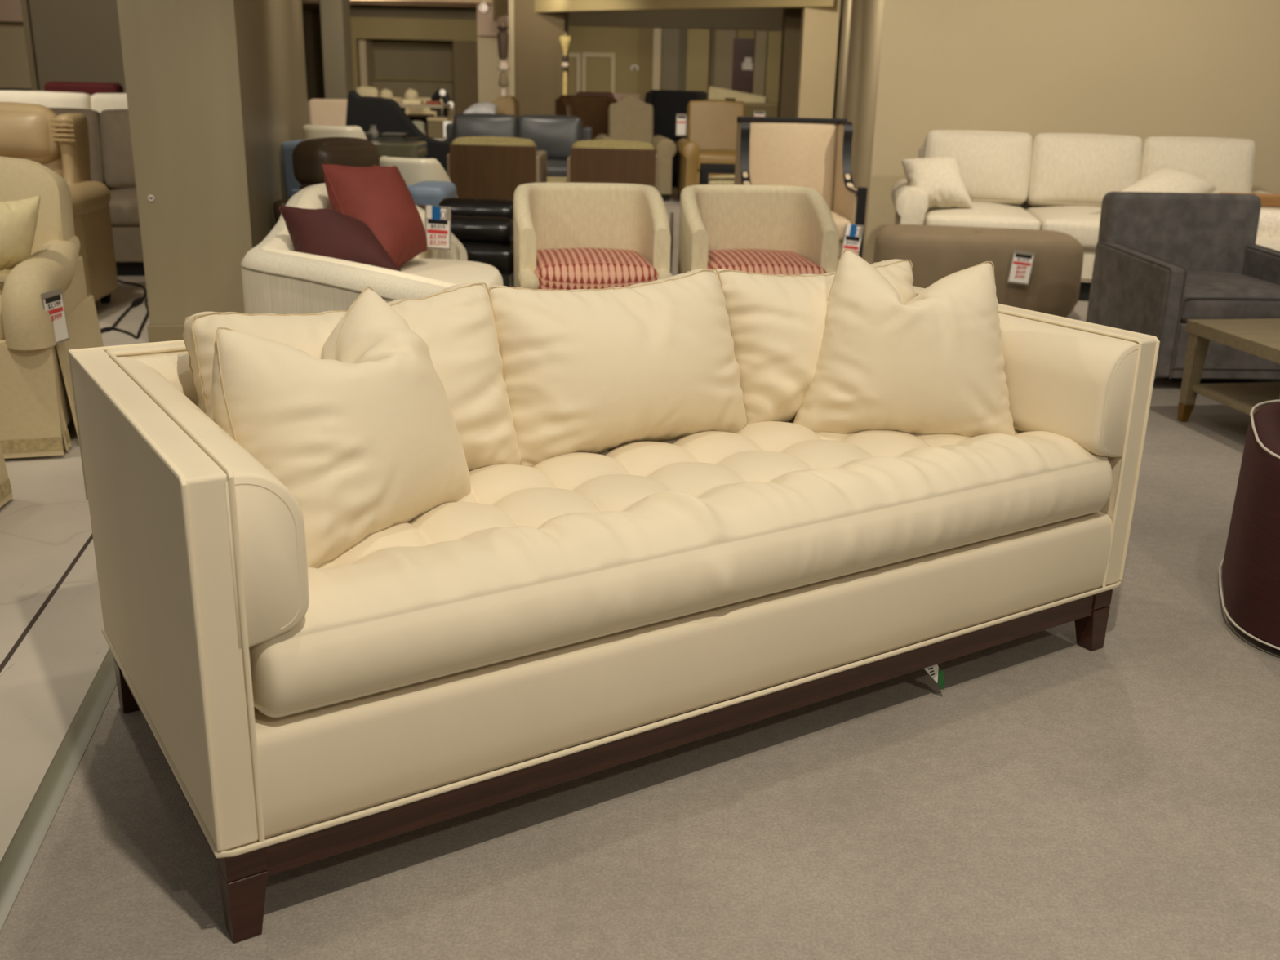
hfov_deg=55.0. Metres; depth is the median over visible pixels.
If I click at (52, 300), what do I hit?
price tag
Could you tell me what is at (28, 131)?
cushion
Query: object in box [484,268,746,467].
cushion
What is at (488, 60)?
wall
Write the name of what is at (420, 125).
throw pillow
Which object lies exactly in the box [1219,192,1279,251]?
armchair
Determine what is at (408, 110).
cushion
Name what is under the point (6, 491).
ottoman
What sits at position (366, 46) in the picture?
door frame
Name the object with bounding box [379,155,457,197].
tub chair
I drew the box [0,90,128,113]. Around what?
sofa
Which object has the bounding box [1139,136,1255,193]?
cushion
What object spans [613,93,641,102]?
accent chair
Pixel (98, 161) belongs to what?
cushion
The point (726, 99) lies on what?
bowl
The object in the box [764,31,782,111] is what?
wall
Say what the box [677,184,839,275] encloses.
barrel chair
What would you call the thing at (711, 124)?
armchair
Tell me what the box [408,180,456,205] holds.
bench ottoman
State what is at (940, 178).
throw pillow
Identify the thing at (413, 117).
table
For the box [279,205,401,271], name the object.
throw pillow
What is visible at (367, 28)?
trim
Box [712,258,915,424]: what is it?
cushion
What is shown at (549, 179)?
table
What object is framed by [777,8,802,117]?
wall
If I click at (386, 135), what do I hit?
tray
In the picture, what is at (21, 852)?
trim
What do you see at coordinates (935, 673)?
tag
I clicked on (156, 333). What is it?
baseboard
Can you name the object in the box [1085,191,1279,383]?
armchair
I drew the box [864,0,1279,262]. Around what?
wall
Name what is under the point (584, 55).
door frame
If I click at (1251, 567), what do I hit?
ottoman
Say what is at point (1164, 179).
throw pillow
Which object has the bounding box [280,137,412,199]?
chair
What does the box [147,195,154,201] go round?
grommet
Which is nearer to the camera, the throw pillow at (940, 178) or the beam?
the throw pillow at (940, 178)
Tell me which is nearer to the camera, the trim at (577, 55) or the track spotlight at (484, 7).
the track spotlight at (484, 7)
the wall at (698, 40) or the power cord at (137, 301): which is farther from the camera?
the wall at (698, 40)
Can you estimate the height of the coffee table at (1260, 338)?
0.415 m
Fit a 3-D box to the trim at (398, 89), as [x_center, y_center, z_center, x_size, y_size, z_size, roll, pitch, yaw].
[-5.529,-9.091,29.741,2.085,1.024,0.300,1,18,0]
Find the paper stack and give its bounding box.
[402,99,422,104]
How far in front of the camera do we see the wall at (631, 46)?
29.32 m
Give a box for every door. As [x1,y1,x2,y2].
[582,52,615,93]
[731,38,754,93]
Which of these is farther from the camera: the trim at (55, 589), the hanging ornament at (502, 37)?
the hanging ornament at (502, 37)
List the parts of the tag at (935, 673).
edge panel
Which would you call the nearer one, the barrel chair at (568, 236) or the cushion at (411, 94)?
the barrel chair at (568, 236)
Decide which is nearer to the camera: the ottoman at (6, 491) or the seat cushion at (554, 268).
the ottoman at (6, 491)
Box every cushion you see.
[0,90,91,109]
[0,102,61,164]
[0,274,8,339]
[48,107,106,186]
[90,93,128,113]
[99,109,136,189]
[109,187,140,226]
[183,282,520,471]
[248,418,1112,717]
[299,183,318,191]
[355,86,378,97]
[377,96,403,102]
[379,88,393,99]
[403,97,443,116]
[404,88,417,99]
[453,113,517,138]
[460,241,514,275]
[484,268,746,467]
[517,115,582,159]
[533,248,658,289]
[546,159,566,177]
[672,140,679,157]
[697,148,735,171]
[706,248,826,275]
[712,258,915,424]
[831,210,851,242]
[922,129,1032,205]
[924,201,1040,229]
[1026,133,1142,207]
[1026,205,1101,250]
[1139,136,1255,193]
[1180,271,1279,322]
[1255,238,1279,251]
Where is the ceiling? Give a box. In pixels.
[302,0,843,22]
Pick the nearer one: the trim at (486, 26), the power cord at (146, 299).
the power cord at (146, 299)
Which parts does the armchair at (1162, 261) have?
arm, seat frame, backrest, panel, arm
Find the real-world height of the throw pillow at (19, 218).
0.260 m
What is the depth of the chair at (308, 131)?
8.10 m
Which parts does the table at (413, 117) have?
shelf, panel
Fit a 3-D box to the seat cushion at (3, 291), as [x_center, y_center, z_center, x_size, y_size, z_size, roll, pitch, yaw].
[-2.495,-0.600,4.331,0.620,0.210,0.690,-4,19,-15]
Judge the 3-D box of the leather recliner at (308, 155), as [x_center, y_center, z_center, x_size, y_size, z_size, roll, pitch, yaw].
[-1.486,-1.415,6.834,0.831,0.930,0.740,12,21,28]
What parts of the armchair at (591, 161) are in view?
arm, panel, backrest, arm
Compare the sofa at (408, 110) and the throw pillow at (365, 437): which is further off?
the sofa at (408, 110)
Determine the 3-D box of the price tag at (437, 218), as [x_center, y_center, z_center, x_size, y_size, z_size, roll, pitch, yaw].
[-0.913,-1.139,5.549,0.124,0.198,0.006,3,18,4]
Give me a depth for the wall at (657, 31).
28.85 m
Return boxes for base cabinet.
[369,139,426,158]
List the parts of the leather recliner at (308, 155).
arm, backrest, arm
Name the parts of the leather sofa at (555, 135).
backrest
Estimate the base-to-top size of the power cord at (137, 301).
0.040 m
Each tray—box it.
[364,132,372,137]
[381,132,408,137]
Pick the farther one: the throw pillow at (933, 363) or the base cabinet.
the base cabinet
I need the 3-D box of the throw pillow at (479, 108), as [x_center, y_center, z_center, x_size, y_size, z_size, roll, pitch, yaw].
[-2.137,-4.922,16.373,0.476,0.215,0.252,1,18,0]
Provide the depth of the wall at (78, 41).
11.34 m
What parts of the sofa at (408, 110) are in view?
arm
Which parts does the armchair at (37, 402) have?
backrest, arm, seat frame, arm panel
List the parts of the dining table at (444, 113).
leg, leg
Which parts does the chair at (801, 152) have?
frame rail, rail, backrest, seat frame, frame rail, post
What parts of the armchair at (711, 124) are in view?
arm, seat frame, backrest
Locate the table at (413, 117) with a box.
[406,113,434,136]
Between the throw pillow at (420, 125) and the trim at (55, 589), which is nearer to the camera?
the trim at (55, 589)
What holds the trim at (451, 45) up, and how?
attached to the wall niche
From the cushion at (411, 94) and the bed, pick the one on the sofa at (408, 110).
the cushion at (411, 94)
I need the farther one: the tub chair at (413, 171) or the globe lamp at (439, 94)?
the globe lamp at (439, 94)
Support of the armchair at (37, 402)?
on the floor
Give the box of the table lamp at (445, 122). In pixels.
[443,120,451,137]
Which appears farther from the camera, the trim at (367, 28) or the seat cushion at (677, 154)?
the trim at (367, 28)
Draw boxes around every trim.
[0,0,22,22]
[0,533,93,672]
[0,648,116,932]
[20,0,39,91]
[301,0,476,7]
[349,0,492,4]
[350,16,477,40]
[372,81,454,109]
[373,41,453,81]
[476,4,508,35]
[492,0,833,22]
[508,0,515,96]
[568,52,580,93]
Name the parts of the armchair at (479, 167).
arm, backrest, arm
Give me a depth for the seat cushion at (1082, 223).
7.61 m
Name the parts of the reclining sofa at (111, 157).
seat frame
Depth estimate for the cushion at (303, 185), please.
6.71 m
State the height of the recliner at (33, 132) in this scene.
1.084 m
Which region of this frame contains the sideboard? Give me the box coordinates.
[743,102,777,117]
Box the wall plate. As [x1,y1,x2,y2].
[631,64,639,71]
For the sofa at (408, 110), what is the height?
0.814 m
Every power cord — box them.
[100,279,146,333]
[100,287,148,338]
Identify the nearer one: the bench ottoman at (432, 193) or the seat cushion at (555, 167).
the bench ottoman at (432, 193)
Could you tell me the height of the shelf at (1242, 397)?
0.025 m
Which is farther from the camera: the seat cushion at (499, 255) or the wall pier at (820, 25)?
the wall pier at (820, 25)
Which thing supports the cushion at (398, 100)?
on the sofa at (408, 110)
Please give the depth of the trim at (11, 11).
17.56 m
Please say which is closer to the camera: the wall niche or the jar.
the jar
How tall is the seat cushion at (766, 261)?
0.240 m
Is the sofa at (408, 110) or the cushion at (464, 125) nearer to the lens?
the cushion at (464, 125)
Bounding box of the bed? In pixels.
[708,86,767,102]
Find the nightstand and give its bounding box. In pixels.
[426,116,451,138]
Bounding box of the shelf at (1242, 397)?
[1191,382,1279,415]
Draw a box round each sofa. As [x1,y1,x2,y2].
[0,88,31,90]
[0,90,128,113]
[48,107,145,275]
[67,258,1159,943]
[377,96,454,117]
[445,113,592,177]
[891,129,1273,301]
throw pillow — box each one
[0,195,40,271]
[211,285,471,568]
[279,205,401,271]
[321,163,427,267]
[412,120,426,134]
[463,102,497,113]
[792,248,1015,436]
[901,155,972,208]
[1101,166,1216,203]
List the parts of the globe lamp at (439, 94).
globe, globe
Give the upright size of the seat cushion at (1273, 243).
0.200 m
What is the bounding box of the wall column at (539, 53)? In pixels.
[514,0,568,115]
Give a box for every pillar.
[116,0,308,325]
[835,0,884,259]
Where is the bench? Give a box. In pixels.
[699,163,735,184]
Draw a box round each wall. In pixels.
[0,22,31,88]
[28,0,126,93]
[302,8,841,118]
[477,35,509,102]
[568,26,754,101]
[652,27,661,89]
[659,27,735,90]
[685,28,710,99]
[751,30,767,96]
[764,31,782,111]
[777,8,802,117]
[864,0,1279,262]
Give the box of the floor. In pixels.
[0,187,1279,959]
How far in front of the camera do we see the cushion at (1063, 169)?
8.15 m
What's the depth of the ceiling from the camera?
29.29 m
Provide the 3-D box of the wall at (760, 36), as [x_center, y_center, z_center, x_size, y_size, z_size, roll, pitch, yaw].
[2.818,-9.617,29.186,0.259,2.750,0.500,1,18,0]
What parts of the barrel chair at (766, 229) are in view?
arm rail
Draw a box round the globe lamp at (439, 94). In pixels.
[430,88,453,111]
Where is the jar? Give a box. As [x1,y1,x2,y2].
[368,124,378,137]
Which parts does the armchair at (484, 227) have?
leg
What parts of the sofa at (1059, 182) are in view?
arm, backrest, panel, seat frame, arm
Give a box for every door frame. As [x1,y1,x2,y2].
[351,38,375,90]
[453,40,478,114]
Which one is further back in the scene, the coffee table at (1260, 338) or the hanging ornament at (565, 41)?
the hanging ornament at (565, 41)
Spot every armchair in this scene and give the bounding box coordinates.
[0,156,103,458]
[240,182,502,314]
[438,197,514,286]
[446,136,546,200]
[566,139,659,191]
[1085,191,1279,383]
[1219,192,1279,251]
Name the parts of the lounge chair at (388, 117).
arm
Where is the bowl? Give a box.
[724,97,735,101]
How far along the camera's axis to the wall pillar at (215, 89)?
5.83 m
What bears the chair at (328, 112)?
on the floor
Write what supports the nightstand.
on the floor
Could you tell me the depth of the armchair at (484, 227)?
6.11 m
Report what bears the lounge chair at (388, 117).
on the floor
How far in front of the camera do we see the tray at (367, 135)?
9.16 m
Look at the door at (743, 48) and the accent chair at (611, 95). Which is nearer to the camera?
the accent chair at (611, 95)
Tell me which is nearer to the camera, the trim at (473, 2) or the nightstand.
the nightstand
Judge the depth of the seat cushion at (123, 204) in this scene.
7.71 m
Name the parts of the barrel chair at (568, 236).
arm rail, arm rail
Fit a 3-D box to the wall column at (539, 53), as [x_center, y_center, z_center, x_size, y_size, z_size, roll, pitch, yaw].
[-1.598,-6.709,20.018,0.793,2.750,1.000,1,18,0]
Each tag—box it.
[40,288,69,344]
[425,204,451,250]
[675,114,686,135]
[753,111,765,116]
[840,223,864,257]
[924,664,944,689]
[1007,249,1035,284]
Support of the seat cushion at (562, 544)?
on the sofa at (646, 553)
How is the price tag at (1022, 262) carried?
attached to the ottoman at (935, 252)
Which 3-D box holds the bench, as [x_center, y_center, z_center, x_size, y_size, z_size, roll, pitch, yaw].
[0.644,-1.761,8.364,0.480,0.730,0.440,1,18,0]
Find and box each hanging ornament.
[497,22,509,96]
[559,31,571,94]
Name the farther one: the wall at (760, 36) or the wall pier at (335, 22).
the wall at (760, 36)
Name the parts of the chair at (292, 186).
arm, backrest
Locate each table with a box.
[366,135,422,141]
[397,102,450,116]
[406,113,434,136]
[546,176,566,182]
[1177,318,1279,422]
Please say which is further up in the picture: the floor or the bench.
the bench
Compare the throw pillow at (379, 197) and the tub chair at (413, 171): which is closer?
the throw pillow at (379, 197)
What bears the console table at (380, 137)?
on the floor
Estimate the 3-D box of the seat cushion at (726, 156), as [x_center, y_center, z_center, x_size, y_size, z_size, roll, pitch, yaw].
[0.849,-3.404,13.104,0.554,0.240,0.776,0,18,-4]
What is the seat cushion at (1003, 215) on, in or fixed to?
on the sofa at (1059, 182)
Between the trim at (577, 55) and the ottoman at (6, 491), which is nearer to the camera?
the ottoman at (6, 491)
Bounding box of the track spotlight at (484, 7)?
[479,0,489,13]
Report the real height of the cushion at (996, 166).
0.492 m
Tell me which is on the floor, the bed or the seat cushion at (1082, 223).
the bed
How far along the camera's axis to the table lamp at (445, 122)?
12.89 m
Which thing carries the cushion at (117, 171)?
on the reclining sofa at (111, 157)
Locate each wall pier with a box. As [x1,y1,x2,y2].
[320,0,354,98]
[795,0,840,118]
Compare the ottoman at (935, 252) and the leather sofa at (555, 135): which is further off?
the leather sofa at (555, 135)
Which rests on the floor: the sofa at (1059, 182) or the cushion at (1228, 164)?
the sofa at (1059, 182)
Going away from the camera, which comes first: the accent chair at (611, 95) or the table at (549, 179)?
the table at (549, 179)
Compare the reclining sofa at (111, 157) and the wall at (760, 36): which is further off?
the wall at (760, 36)
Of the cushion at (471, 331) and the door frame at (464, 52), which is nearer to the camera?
the cushion at (471, 331)
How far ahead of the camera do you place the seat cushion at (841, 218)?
7.16 m
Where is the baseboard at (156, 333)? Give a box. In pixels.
[146,324,184,342]
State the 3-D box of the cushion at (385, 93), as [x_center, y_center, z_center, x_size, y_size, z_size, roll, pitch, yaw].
[-4.684,-7.096,22.705,0.251,0.250,0.201,3,18,6]
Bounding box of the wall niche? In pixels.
[350,4,476,83]
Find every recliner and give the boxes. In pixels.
[0,102,118,302]
[273,137,431,225]
[555,94,617,139]
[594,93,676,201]
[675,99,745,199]
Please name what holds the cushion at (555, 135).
on the leather sofa at (555, 135)
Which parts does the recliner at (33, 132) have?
backrest, arm, arm panel, leg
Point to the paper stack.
(404, 101)
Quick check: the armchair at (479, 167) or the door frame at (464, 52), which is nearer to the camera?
the armchair at (479, 167)
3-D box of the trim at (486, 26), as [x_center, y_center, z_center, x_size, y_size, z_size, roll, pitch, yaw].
[-2.997,-9.864,26.256,0.922,0.717,0.400,1,18,0]
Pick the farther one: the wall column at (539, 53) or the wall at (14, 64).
the wall column at (539, 53)
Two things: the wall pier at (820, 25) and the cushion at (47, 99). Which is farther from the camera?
the wall pier at (820, 25)
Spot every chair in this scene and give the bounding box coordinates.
[44,81,124,95]
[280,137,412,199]
[302,124,367,139]
[307,98,346,125]
[345,90,454,173]
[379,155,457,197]
[513,182,672,289]
[576,91,613,97]
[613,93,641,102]
[644,89,706,187]
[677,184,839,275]
[733,115,867,257]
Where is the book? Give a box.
[426,100,440,104]
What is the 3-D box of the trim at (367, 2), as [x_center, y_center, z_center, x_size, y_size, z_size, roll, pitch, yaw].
[-5.001,-10.439,26.872,5.500,0.100,0.300,1,18,0]
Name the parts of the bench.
leg, rail, leg, rail, seat, rail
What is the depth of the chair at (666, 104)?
15.31 m
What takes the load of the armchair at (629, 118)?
on the floor
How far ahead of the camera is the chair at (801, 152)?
7.50 m
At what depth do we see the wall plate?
29.36 m
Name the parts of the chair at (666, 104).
seat frame, backrest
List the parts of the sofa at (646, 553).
leg, frame, arm, leg, rail, rail, arm, leg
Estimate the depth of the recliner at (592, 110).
14.52 m
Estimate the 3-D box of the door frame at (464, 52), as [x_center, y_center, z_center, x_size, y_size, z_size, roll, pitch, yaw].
[-4.034,-9.255,28.833,0.592,1.971,0.500,1,18,0]
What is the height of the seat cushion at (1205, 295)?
0.190 m
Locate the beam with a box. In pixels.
[568,8,782,31]
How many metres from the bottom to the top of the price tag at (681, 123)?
0.231 m
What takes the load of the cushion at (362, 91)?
on the sofa at (408, 110)
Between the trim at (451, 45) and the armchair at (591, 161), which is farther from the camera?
the trim at (451, 45)
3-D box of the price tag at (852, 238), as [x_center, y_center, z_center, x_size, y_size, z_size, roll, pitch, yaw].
[1.233,-1.374,7.153,0.129,0.236,0.006,0,18,-4]
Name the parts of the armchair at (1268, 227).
rail, backrest, panel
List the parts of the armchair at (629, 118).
arm, backrest, arm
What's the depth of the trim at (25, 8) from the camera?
11.41 m
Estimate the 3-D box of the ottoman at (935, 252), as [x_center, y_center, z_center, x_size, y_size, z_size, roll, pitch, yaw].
[1.965,-1.227,7.234,1.170,0.481,0.580,4,18,9]
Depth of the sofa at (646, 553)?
2.28 m
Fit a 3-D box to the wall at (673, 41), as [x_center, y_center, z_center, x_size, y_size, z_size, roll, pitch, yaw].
[1.362,-9.708,29.357,1.754,2.750,0.100,1,18,0]
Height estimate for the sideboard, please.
0.943 m
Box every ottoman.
[0,441,13,507]
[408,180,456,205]
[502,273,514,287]
[872,224,1084,317]
[1218,400,1279,651]
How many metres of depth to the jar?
9.20 m
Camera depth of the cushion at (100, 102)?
9.58 m
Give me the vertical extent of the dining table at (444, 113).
0.902 m
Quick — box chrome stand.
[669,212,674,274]
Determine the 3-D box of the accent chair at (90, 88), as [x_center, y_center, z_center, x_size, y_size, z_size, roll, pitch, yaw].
[-4.684,-2.890,10.763,0.640,1.134,0.737,1,18,0]
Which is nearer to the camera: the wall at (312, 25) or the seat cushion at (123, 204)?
the seat cushion at (123, 204)
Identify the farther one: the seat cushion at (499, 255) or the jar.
the jar
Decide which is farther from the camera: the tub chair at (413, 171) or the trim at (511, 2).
the trim at (511, 2)

